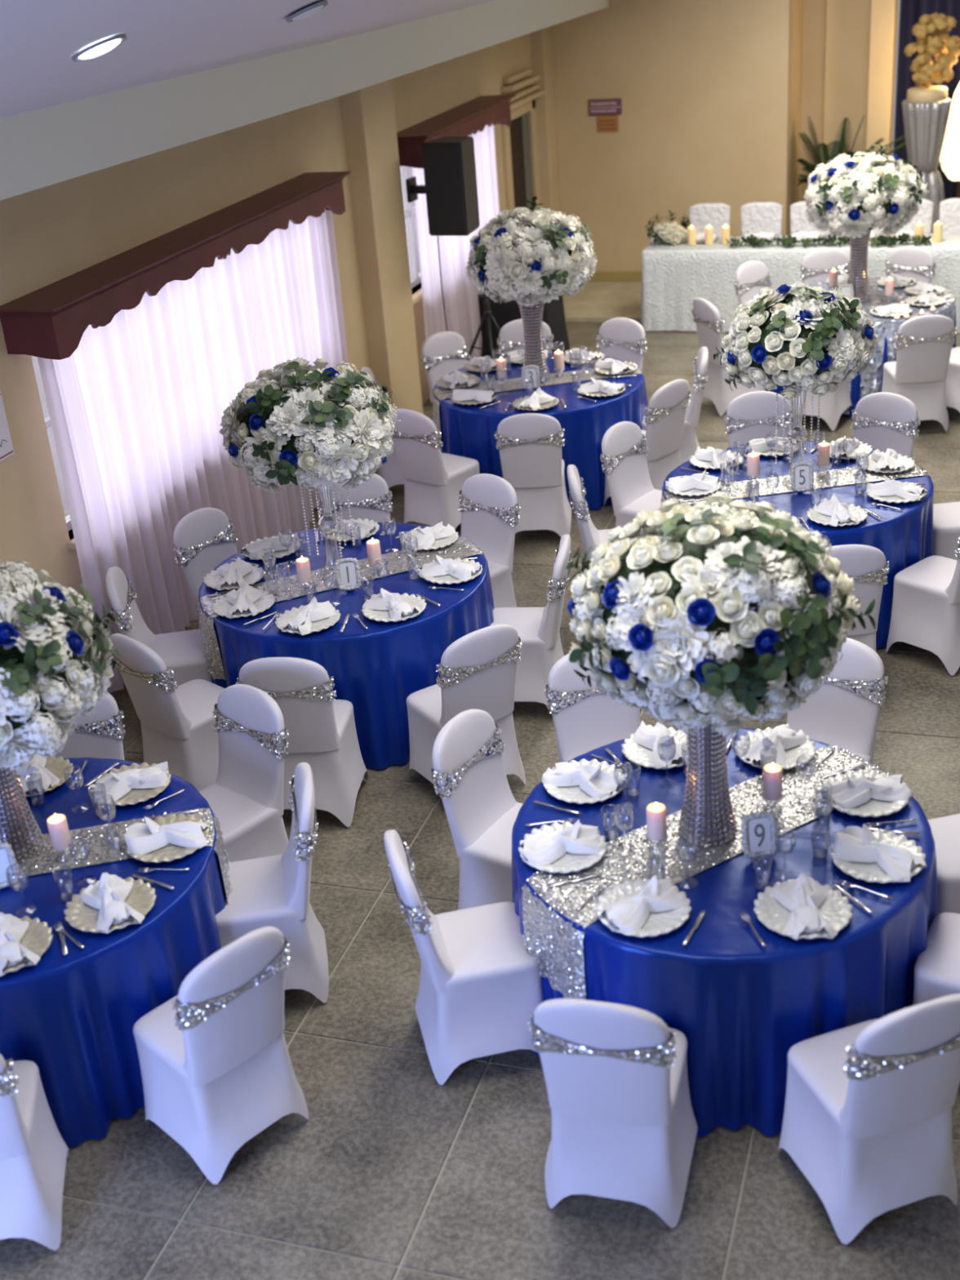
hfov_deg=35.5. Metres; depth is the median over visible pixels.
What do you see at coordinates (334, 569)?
wine glass
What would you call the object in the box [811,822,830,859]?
tumbler
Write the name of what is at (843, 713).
banquet chair
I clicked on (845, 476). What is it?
table runner
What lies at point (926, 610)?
banquet chair
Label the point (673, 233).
flower bowl
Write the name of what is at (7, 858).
frame
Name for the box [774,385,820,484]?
glass vase
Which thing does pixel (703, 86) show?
wall
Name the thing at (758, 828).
frame
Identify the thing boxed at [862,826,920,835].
knife
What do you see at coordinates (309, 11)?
ceiling lamp
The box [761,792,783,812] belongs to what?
candle holder
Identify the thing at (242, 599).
napkin
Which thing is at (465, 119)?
valance
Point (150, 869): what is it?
fork
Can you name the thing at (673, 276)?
head table
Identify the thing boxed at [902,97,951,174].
drape
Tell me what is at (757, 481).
tumbler
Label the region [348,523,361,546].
tumbler
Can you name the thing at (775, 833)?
wine glass
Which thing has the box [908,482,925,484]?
knife
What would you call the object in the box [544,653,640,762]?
banquet chair
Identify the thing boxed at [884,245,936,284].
banquet chair
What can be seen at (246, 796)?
banquet chair
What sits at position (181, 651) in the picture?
banquet chair
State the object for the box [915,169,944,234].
drape
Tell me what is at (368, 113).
pillar
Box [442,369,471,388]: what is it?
napkin
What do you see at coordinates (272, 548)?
wine glass
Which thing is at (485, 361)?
napkin
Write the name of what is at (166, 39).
ceiling
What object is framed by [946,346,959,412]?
banquet chair
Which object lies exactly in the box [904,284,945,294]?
charger plate
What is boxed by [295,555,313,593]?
pillar candle
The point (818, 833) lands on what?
wine glass
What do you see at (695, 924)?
knife
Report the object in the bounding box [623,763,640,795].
tumbler
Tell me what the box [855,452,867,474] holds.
tumbler
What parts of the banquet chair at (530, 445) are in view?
sequin sash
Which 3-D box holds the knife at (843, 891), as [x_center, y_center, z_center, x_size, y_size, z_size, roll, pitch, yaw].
[1.282,0.886,5.161,0.018,0.004,0.208,-16,28,-22]
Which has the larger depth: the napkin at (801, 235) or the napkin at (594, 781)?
the napkin at (801, 235)
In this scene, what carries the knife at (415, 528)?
on the tablecloth at (375, 668)
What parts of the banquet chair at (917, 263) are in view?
sequin sash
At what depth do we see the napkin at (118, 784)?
6.15 m
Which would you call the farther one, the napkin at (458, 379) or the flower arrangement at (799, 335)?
the napkin at (458, 379)
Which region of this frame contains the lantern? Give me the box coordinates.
[940,83,959,198]
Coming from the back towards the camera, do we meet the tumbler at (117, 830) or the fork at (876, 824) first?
the tumbler at (117, 830)
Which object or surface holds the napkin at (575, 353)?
on the charger plate at (567, 360)
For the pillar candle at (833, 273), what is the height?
0.200 m
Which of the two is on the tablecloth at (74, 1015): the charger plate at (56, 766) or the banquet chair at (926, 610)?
the charger plate at (56, 766)
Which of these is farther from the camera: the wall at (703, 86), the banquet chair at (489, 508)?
the wall at (703, 86)
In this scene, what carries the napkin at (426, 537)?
on the charger plate at (442, 542)
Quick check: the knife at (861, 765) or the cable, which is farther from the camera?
the cable
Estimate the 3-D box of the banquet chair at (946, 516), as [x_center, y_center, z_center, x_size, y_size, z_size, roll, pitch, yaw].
[2.873,-0.755,8.923,0.530,0.945,0.480,-5,26,-1]
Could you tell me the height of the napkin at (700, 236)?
0.059 m
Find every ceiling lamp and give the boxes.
[71,33,126,62]
[285,0,328,22]
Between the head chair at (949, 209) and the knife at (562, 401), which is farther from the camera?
the head chair at (949, 209)
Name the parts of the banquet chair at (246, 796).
sequin sash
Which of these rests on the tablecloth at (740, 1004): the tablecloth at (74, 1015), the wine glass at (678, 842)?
the wine glass at (678, 842)
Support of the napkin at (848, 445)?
on the charger plate at (862, 448)
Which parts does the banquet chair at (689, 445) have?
sequin sash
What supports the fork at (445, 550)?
on the table runner at (397, 561)
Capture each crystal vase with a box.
[0,767,44,860]
[518,297,550,383]
[678,702,736,847]
[847,230,871,302]
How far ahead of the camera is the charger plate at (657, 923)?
5.14 m
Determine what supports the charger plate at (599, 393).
on the tablecloth at (468, 431)
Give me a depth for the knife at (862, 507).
8.26 m
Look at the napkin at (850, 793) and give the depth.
5.67 m
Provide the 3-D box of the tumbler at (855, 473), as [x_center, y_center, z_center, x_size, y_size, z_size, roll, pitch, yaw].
[2.160,-0.891,8.517,0.068,0.120,0.068,4,27,18]
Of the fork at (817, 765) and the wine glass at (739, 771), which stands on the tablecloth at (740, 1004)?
the wine glass at (739, 771)
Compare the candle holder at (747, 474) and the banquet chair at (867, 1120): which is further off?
the candle holder at (747, 474)
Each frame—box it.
[0,841,20,888]
[334,557,361,591]
[521,364,539,389]
[741,810,777,858]
[790,462,813,492]
[837,284,853,299]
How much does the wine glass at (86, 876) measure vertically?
0.185 m
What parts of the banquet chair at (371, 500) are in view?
sequin sash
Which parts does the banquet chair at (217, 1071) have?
sequin sash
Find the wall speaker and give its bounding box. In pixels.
[405,136,479,235]
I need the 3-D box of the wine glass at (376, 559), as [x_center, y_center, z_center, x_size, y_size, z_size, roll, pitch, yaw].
[-0.499,-0.324,7.735,0.074,0.185,0.074,4,27,18]
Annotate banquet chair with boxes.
[0,1053,69,1250]
[35,692,125,759]
[105,566,211,687]
[109,633,225,791]
[133,926,308,1184]
[173,507,237,628]
[198,684,288,862]
[215,762,328,1003]
[235,657,368,826]
[315,473,392,522]
[360,367,433,488]
[383,829,543,1085]
[390,408,479,529]
[406,623,525,785]
[420,331,470,401]
[431,709,523,910]
[457,473,519,608]
[490,534,571,705]
[494,413,571,537]
[496,318,554,357]
[527,998,697,1228]
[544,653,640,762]
[567,464,613,597]
[595,317,647,372]
[600,421,662,528]
[604,378,691,505]
[641,346,708,463]
[691,297,765,416]
[723,391,793,447]
[733,260,772,307]
[777,993,959,1244]
[786,378,852,431]
[786,637,888,763]
[800,248,849,282]
[825,544,889,652]
[850,392,920,457]
[881,314,956,431]
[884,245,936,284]
[886,537,959,675]
[912,912,959,1005]
[927,813,959,915]
[932,501,959,560]
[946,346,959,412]
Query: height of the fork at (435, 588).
0.008 m
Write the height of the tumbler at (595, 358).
0.120 m
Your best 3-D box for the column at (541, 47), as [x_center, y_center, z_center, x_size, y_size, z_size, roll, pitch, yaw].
[0.723,-5.286,16.285,0.160,2.950,0.350,4,27,18]
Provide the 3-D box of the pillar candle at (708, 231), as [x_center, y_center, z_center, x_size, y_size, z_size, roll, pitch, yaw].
[2.246,-3.977,14.692,0.083,0.189,0.083,4,27,18]
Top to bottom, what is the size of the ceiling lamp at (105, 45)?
0.085 m
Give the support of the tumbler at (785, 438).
on the tablecloth at (904, 537)
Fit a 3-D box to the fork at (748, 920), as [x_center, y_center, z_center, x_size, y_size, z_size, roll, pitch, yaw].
[0.920,0.971,5.045,0.025,0.008,0.195,-10,26,-10]
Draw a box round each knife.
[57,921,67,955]
[84,762,119,786]
[131,874,174,889]
[148,808,199,819]
[207,593,226,596]
[231,557,258,565]
[243,610,277,625]
[315,527,319,541]
[339,613,350,631]
[395,525,421,537]
[416,594,440,606]
[452,556,477,559]
[479,400,500,408]
[533,800,582,813]
[546,873,601,888]
[560,399,565,407]
[604,747,628,770]
[679,498,703,502]
[680,466,709,473]
[681,910,705,945]
[725,730,737,753]
[736,446,746,457]
[819,764,866,778]
[831,882,873,913]
[860,506,881,518]
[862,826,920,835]
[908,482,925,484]
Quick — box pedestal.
[902,85,951,234]
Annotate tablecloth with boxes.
[0,757,226,1147]
[198,522,494,769]
[433,352,648,511]
[511,727,937,1137]
[662,440,933,648]
[765,304,955,417]
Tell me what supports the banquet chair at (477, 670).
on the floor at (393, 1172)
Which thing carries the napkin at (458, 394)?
on the charger plate at (494, 396)
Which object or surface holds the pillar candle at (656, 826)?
on the table runner at (557, 946)
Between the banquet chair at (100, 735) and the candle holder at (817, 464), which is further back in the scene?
the candle holder at (817, 464)
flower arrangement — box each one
[0,558,121,772]
[219,357,400,495]
[464,195,597,306]
[565,491,875,737]
[713,282,878,399]
[804,144,928,239]
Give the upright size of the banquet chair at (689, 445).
0.945 m
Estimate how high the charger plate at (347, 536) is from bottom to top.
0.025 m
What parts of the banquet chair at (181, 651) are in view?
sequin sash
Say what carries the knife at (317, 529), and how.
on the tablecloth at (375, 668)
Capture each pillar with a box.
[340,79,423,414]
[799,0,826,201]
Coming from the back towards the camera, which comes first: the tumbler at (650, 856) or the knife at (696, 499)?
the knife at (696, 499)
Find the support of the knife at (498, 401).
on the tablecloth at (468, 431)
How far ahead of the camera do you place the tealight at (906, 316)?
11.81 m
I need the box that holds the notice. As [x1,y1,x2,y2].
[0,390,13,462]
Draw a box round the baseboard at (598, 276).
[586,271,642,281]
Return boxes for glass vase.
[299,480,355,577]
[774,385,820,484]
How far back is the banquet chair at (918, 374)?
11.40 m
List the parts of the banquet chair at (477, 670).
sequin sash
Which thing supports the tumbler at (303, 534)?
on the tablecloth at (375, 668)
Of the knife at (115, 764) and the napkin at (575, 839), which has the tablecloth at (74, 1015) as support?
the knife at (115, 764)
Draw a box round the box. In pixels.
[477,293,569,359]
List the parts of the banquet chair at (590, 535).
sequin sash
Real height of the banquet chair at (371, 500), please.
0.945 m
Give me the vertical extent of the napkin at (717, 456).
0.095 m
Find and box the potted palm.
[795,115,944,235]
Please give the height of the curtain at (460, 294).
2.190 m
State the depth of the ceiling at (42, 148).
8.07 m
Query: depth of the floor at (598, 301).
16.00 m
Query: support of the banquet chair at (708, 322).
on the floor at (393, 1172)
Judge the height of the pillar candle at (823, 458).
0.200 m
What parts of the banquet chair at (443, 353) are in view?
sequin sash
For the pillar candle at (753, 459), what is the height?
0.200 m
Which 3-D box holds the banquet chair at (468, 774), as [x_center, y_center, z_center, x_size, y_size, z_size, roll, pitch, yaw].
[0.137,0.788,6.231,0.530,0.945,0.480,13,31,31]
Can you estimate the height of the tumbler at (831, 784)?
0.120 m
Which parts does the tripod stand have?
leg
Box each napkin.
[0,911,39,976]
[17,753,59,795]
[80,871,144,933]
[91,761,169,805]
[122,816,211,854]
[214,557,253,590]
[225,582,262,618]
[240,533,298,559]
[280,596,336,635]
[320,518,376,538]
[363,587,420,621]
[403,520,455,548]
[418,555,481,580]
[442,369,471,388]
[452,389,497,402]
[468,355,496,370]
[504,349,547,362]
[517,386,554,410]
[520,819,605,866]
[542,761,625,799]
[564,347,602,363]
[577,377,625,394]
[594,358,633,373]
[599,875,686,932]
[632,720,687,768]
[665,469,720,491]
[694,446,743,468]
[696,232,716,239]
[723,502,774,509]
[741,723,807,768]
[743,231,773,239]
[746,436,800,453]
[772,872,837,939]
[790,231,818,239]
[813,493,860,526]
[821,774,911,808]
[828,274,848,284]
[829,435,860,458]
[833,823,926,882]
[866,475,927,501]
[869,230,875,237]
[871,448,906,472]
[872,303,909,315]
[880,271,914,285]
[892,229,914,239]
[911,280,939,293]
[912,291,939,305]
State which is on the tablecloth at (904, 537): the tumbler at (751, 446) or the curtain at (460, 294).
the tumbler at (751, 446)
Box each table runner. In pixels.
[16,808,232,903]
[197,537,484,679]
[432,368,642,448]
[521,745,889,999]
[660,464,928,506]
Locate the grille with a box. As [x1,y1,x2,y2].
[422,146,466,232]
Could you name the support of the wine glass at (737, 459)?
on the table runner at (845, 476)
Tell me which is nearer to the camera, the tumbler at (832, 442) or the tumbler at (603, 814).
the tumbler at (603, 814)
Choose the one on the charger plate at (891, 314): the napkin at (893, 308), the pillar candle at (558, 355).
the napkin at (893, 308)
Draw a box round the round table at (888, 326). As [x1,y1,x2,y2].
[788,277,955,413]
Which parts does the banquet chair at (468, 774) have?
sequin sash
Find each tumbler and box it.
[24,773,45,805]
[52,865,75,901]
[88,782,108,816]
[101,822,122,857]
[262,551,275,576]
[263,569,278,594]
[292,533,305,556]
[302,582,316,604]
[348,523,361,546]
[360,577,373,601]
[399,530,412,555]
[405,555,419,578]
[586,358,595,375]
[601,804,619,839]
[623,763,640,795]
[648,844,666,879]
[680,742,686,774]
[720,462,731,484]
[740,446,751,467]
[747,480,759,502]
[752,853,771,890]
[760,747,777,779]
[782,438,793,460]
[809,485,822,507]
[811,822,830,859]
[814,780,832,816]
[831,442,842,462]
[854,472,866,494]
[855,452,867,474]
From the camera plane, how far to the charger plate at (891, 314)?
11.91 m
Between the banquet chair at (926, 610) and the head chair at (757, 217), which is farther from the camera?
the head chair at (757, 217)
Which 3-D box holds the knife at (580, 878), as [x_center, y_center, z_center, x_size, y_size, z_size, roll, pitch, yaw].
[0.339,0.860,5.373,0.208,0.004,0.018,-11,27,-13]
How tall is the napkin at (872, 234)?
0.061 m
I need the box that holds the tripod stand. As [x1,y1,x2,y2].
[467,292,500,359]
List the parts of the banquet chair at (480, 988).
sequin sash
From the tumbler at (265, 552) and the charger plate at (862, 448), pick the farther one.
the charger plate at (862, 448)
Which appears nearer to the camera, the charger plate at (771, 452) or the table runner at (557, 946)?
the table runner at (557, 946)
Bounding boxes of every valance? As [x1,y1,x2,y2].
[0,171,351,359]
[396,93,516,168]
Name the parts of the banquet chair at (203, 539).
sequin sash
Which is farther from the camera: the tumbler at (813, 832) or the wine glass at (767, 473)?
the wine glass at (767, 473)
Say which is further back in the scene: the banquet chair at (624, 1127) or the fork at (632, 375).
the fork at (632, 375)
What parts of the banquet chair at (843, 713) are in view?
sequin sash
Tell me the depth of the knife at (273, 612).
7.60 m
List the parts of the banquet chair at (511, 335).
sequin sash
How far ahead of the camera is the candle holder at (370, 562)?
8.00 m
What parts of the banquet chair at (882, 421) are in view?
sequin sash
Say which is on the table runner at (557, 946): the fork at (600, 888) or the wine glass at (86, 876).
the fork at (600, 888)
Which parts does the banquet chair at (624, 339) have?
sequin sash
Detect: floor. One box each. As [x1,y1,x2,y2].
[0,321,959,1279]
[562,281,641,322]
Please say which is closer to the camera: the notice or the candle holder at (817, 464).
the notice
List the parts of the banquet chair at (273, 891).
sequin sash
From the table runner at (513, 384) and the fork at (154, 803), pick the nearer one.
the fork at (154, 803)
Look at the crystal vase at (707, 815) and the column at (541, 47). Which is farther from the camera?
the column at (541, 47)
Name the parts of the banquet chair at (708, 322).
sequin sash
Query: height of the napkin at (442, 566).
0.095 m
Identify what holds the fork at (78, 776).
on the tablecloth at (74, 1015)
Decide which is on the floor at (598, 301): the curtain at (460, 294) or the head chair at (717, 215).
the head chair at (717, 215)
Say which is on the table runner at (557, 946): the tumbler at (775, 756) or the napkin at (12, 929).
the tumbler at (775, 756)
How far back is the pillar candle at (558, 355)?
11.03 m
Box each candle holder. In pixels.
[51,840,74,862]
[297,579,313,593]
[367,560,382,573]
[645,832,668,853]
[746,473,759,484]
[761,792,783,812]
[816,462,830,473]
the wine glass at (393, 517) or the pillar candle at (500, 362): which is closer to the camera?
the wine glass at (393, 517)
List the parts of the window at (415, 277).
sill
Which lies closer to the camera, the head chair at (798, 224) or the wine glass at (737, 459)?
the wine glass at (737, 459)
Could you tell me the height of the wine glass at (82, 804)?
0.185 m
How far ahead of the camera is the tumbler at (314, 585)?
7.67 m
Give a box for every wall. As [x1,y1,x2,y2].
[0,33,533,654]
[551,0,791,271]
[787,0,803,235]
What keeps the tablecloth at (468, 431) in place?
on the round table
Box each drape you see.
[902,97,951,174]
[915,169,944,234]
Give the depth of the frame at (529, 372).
10.82 m
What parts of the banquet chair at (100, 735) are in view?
sequin sash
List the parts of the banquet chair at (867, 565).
sequin sash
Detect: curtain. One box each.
[36,209,348,693]
[411,124,499,402]
[893,0,959,199]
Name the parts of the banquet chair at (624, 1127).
sequin sash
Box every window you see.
[44,416,75,549]
[400,165,422,305]
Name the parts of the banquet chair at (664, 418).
sequin sash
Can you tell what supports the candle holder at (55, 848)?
on the table runner at (43, 860)
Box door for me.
[501,68,546,210]
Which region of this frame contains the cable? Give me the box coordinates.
[436,235,447,331]
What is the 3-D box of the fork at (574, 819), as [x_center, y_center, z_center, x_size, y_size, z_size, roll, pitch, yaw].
[0.268,0.695,5.719,0.195,0.008,0.025,-5,26,0]
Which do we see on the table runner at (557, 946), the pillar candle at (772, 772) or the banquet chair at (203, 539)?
the pillar candle at (772, 772)
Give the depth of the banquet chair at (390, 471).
11.13 m
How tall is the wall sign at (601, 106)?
0.165 m
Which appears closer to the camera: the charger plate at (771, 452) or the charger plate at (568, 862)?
the charger plate at (568, 862)
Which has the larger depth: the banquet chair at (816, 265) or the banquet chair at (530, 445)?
the banquet chair at (816, 265)
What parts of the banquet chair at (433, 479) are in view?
sequin sash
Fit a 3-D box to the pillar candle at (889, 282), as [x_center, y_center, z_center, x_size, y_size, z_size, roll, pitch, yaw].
[3.353,-2.874,12.271,0.084,0.200,0.084,4,27,18]
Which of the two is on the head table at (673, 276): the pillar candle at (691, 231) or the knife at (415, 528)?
the pillar candle at (691, 231)
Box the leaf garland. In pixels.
[725,232,931,248]
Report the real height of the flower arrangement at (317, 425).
0.666 m
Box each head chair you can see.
[688,202,730,236]
[740,201,782,236]
[790,200,832,235]
[841,226,884,235]
[897,199,933,234]
[939,198,959,234]
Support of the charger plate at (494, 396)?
on the tablecloth at (468, 431)
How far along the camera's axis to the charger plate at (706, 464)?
9.16 m
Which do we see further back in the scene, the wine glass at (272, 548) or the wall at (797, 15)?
the wall at (797, 15)
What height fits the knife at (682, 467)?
0.004 m
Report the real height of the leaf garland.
0.110 m
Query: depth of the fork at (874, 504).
8.33 m
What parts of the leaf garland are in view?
garland stem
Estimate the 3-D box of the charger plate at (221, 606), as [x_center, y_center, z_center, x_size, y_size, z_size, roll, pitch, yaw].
[-1.224,-0.186,7.754,0.332,0.025,0.329,-10,26,-10]
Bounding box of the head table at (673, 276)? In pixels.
[640,233,959,333]
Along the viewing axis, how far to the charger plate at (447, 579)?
7.87 m
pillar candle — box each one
[46,813,74,862]
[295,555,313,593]
[366,537,382,573]
[496,356,507,384]
[553,350,564,376]
[645,802,668,853]
[687,225,696,245]
[704,224,713,244]
[721,224,729,244]
[746,451,759,484]
[761,763,783,812]
[816,440,830,473]
[828,268,838,290]
[884,277,894,301]
[913,222,924,241]
[932,221,942,242]
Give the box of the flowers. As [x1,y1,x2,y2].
[903,12,959,88]
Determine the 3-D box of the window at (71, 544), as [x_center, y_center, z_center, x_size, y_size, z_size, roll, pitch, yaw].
[-1.809,-1.843,9.456,0.250,1.260,3.560,4,27,18]
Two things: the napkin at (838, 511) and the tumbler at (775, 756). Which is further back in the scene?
the napkin at (838, 511)
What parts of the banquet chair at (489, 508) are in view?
sequin sash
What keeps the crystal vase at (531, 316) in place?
on the table runner at (513, 384)
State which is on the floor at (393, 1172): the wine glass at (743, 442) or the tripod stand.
the tripod stand
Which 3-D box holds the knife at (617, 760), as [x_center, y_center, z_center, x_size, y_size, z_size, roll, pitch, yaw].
[0.557,0.486,6.101,0.018,0.004,0.208,-13,27,-17]
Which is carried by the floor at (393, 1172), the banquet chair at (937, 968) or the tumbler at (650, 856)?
the banquet chair at (937, 968)
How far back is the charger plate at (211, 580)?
8.08 m
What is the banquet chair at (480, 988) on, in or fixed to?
on the floor at (393, 1172)
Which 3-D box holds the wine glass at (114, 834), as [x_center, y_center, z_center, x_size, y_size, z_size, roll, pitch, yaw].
[-1.440,0.695,5.810,0.074,0.185,0.074,4,27,18]
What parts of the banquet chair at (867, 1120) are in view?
sequin sash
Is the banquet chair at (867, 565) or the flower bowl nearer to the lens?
the banquet chair at (867, 565)
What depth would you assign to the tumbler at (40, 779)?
6.12 m
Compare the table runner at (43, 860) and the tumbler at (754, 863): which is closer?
the tumbler at (754, 863)
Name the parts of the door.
panel, frame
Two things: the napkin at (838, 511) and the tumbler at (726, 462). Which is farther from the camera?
the tumbler at (726, 462)
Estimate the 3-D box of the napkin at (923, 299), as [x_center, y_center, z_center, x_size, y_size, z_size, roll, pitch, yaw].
[3.619,-2.782,12.169,0.182,0.059,0.294,12,31,31]
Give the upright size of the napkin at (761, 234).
0.061 m
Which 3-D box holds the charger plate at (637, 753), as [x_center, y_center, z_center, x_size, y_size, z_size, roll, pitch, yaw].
[0.745,0.444,6.133,0.329,0.025,0.332,-9,26,-9]
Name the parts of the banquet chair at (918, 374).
sequin sash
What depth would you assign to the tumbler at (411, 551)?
8.21 m
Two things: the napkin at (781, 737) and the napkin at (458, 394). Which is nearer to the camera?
the napkin at (781, 737)
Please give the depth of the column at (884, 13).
15.85 m
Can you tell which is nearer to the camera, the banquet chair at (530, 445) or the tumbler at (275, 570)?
the tumbler at (275, 570)
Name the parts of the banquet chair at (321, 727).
sequin sash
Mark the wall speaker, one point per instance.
(451, 189)
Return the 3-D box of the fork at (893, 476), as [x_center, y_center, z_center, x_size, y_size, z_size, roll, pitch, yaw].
[2.479,-0.964,8.738,0.195,0.008,0.025,-8,26,-7]
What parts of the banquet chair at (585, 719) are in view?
sequin sash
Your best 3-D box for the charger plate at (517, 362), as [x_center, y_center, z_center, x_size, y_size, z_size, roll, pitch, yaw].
[0.360,-2.179,11.562,0.329,0.025,0.332,-14,27,-18]
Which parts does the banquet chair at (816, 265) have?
sequin sash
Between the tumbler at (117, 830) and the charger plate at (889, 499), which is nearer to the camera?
the tumbler at (117, 830)
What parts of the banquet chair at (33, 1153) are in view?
sequin sash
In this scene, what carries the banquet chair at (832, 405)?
on the floor at (393, 1172)
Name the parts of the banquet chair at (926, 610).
sequin sash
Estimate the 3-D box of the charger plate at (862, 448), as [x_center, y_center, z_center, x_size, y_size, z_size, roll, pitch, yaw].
[2.233,-1.161,9.163,0.329,0.025,0.332,-4,26,2]
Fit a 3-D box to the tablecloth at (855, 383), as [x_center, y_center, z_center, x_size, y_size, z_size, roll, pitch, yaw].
[3.183,-2.500,12.650,1.627,0.754,1.598,4,27,18]
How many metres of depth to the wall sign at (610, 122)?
16.10 m
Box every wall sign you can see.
[588,97,622,115]
[597,115,618,132]
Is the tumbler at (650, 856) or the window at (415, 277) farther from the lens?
the window at (415, 277)
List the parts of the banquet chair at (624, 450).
sequin sash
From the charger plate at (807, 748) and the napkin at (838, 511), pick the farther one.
the napkin at (838, 511)
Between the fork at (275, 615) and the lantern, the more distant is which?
the lantern
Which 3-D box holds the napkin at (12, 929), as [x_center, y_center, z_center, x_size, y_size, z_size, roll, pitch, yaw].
[-1.661,1.030,5.234,0.205,0.096,0.330,-16,28,-22]
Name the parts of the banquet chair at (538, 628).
sequin sash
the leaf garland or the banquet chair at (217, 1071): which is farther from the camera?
the leaf garland
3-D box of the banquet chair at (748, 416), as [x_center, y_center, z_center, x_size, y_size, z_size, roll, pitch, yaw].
[1.857,-1.096,9.794,0.480,0.945,0.530,-4,26,1]
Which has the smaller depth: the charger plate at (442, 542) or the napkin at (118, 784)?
the napkin at (118, 784)
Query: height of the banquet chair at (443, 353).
0.945 m
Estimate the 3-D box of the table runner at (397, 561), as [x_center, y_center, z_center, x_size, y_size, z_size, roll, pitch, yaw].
[-0.719,-0.188,8.131,1.631,0.386,0.306,-14,28,-19]
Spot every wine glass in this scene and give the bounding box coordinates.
[5,862,33,908]
[63,764,86,807]
[68,835,93,879]
[95,794,119,839]
[262,547,278,581]
[275,562,293,596]
[322,568,337,602]
[374,559,390,592]
[382,517,397,549]
[404,536,418,568]
[613,761,632,804]
[613,803,634,848]
[657,736,675,777]
[676,834,697,879]
[725,458,738,488]
[731,730,750,773]
[732,441,744,471]
[765,472,779,503]
[774,825,795,871]
[795,754,815,797]
[812,791,832,835]
[855,453,869,485]
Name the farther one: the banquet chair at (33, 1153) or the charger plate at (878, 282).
the charger plate at (878, 282)
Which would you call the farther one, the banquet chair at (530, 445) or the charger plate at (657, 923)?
the banquet chair at (530, 445)
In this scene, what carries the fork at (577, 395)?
on the tablecloth at (468, 431)
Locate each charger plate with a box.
[2,915,53,973]
[17,755,73,796]
[63,876,156,933]
[90,762,171,805]
[123,813,209,862]
[203,564,264,590]
[211,589,275,617]
[241,535,300,559]
[275,604,340,633]
[322,518,379,541]
[361,592,426,622]
[400,526,458,550]
[421,557,482,584]
[435,373,479,388]
[450,389,496,404]
[463,358,506,372]
[505,354,547,364]
[511,395,559,410]
[518,821,607,873]
[542,758,626,804]
[563,350,604,364]
[579,382,625,397]
[593,360,637,374]
[595,878,691,937]
[621,726,687,768]
[665,475,721,496]
[685,235,719,242]
[688,449,743,469]
[733,727,817,769]
[746,437,800,456]
[753,879,853,938]
[806,502,867,526]
[820,769,910,817]
[826,278,847,285]
[827,440,873,459]
[830,829,925,883]
[857,453,915,473]
[866,480,926,503]
[870,305,912,316]
[876,276,916,287]
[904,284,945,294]
[904,294,946,306]
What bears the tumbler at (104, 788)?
on the tablecloth at (74, 1015)
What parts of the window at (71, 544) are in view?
sill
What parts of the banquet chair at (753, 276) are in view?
sequin sash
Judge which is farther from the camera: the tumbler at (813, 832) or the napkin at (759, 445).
the napkin at (759, 445)
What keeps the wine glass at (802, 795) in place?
on the table runner at (557, 946)
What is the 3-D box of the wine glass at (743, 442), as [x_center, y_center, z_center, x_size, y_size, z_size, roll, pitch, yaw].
[1.545,-1.091,8.957,0.074,0.185,0.074,4,27,18]
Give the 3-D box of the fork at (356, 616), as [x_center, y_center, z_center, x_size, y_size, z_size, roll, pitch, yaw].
[-0.598,-0.096,7.484,0.025,0.008,0.195,-15,28,-19]
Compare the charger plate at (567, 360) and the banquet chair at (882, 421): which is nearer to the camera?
the banquet chair at (882, 421)
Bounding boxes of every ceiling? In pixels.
[0,0,495,118]
[0,0,608,200]
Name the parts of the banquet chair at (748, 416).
sequin sash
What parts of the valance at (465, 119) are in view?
cornice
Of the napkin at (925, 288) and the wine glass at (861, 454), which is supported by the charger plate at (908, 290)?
the napkin at (925, 288)
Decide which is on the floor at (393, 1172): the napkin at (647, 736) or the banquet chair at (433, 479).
the banquet chair at (433, 479)
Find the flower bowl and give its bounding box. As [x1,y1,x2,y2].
[645,210,690,245]
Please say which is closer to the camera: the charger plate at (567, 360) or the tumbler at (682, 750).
the tumbler at (682, 750)
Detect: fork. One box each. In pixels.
[51,923,84,948]
[73,760,88,782]
[137,867,190,871]
[142,788,185,809]
[208,594,226,599]
[262,612,281,629]
[351,613,368,628]
[380,522,388,535]
[427,586,464,590]
[436,543,467,553]
[524,817,576,826]
[575,395,596,401]
[575,880,611,911]
[590,754,630,769]
[610,374,637,377]
[738,911,766,946]
[797,515,809,528]
[808,749,834,771]
[837,879,893,898]
[864,818,916,826]
[870,502,902,510]
[888,472,920,477]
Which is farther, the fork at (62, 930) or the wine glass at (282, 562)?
the wine glass at (282, 562)
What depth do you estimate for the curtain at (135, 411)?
8.94 m
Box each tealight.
[893,314,899,319]
[903,312,909,318]
[918,309,924,315]
[929,306,935,311]
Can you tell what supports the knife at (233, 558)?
on the tablecloth at (375, 668)
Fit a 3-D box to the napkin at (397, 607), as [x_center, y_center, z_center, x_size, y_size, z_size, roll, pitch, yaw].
[-0.442,-0.201,7.546,0.204,0.095,0.329,-23,32,-33]
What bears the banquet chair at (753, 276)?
on the floor at (393, 1172)
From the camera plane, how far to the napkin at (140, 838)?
5.75 m
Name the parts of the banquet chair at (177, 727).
sequin sash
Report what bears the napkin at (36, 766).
on the charger plate at (56, 766)

